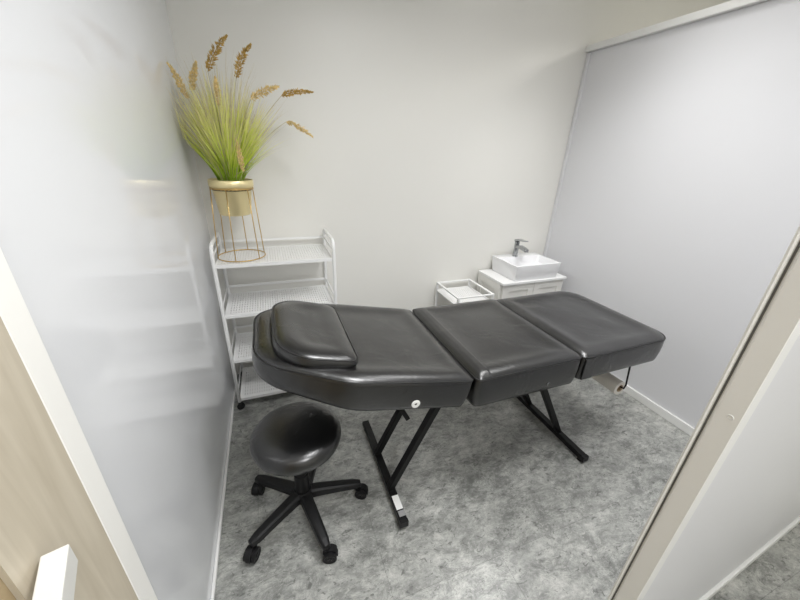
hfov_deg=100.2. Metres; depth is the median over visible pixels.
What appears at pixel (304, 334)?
pillow
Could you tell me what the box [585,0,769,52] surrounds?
trim
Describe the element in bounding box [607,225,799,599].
door frame
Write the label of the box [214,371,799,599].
floor
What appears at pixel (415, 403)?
washer
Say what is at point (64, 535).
door
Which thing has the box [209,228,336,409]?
trolley
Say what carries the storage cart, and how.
on the floor
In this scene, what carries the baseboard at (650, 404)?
attached to the wall at (678, 209)
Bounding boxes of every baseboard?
[210,373,237,599]
[623,385,694,435]
[699,516,799,599]
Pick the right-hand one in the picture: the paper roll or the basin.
the paper roll
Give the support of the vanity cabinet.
on the floor
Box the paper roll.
[591,372,624,394]
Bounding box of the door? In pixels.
[0,248,157,599]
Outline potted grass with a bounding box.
[166,34,312,215]
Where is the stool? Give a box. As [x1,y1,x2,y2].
[243,402,367,563]
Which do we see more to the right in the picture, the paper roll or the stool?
the paper roll
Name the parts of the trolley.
frame, guard rail, shelf, guard rail, shelf, guard rail, shelf, guard rail, shelf, frame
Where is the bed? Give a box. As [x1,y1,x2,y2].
[252,291,665,528]
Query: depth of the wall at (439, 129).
2.11 m
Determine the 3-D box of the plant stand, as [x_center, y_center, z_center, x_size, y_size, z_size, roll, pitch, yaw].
[-0.858,-0.406,1.764,0.244,0.358,0.244,-7,25,-20]
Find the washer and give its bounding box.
[412,400,419,407]
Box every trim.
[543,52,590,256]
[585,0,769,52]
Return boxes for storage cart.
[434,279,494,305]
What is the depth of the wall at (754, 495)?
0.79 m
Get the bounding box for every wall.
[0,0,233,599]
[165,0,725,373]
[546,0,799,427]
[643,335,799,599]
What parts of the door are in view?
panel, handle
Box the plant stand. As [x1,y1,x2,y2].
[209,187,265,261]
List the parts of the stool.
leg, leg, seat, leg, leg, leg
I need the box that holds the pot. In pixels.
[207,178,253,215]
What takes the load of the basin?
in the vanity cabinet
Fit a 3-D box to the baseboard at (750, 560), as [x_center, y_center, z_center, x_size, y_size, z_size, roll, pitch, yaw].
[1.206,1.057,1.268,1.496,0.048,0.043,-8,26,-23]
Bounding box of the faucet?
[512,239,528,256]
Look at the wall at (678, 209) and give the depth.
1.88 m
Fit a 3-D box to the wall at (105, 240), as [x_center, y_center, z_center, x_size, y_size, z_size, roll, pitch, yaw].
[-0.615,-0.140,0.608,0.045,2.620,2.780,-7,25,-20]
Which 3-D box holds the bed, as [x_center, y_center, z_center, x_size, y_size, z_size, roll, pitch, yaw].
[0.331,0.388,1.672,1.882,0.880,0.675,-7,25,-20]
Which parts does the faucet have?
spout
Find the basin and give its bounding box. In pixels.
[492,252,560,281]
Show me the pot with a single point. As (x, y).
(238, 201)
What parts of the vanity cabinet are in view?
panel, door, door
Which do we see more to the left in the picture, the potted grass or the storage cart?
the potted grass
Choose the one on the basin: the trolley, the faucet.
the faucet
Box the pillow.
[271,301,357,367]
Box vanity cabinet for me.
[476,269,566,299]
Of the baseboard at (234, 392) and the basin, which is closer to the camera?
the baseboard at (234, 392)
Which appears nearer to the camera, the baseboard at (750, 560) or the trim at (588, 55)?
the baseboard at (750, 560)

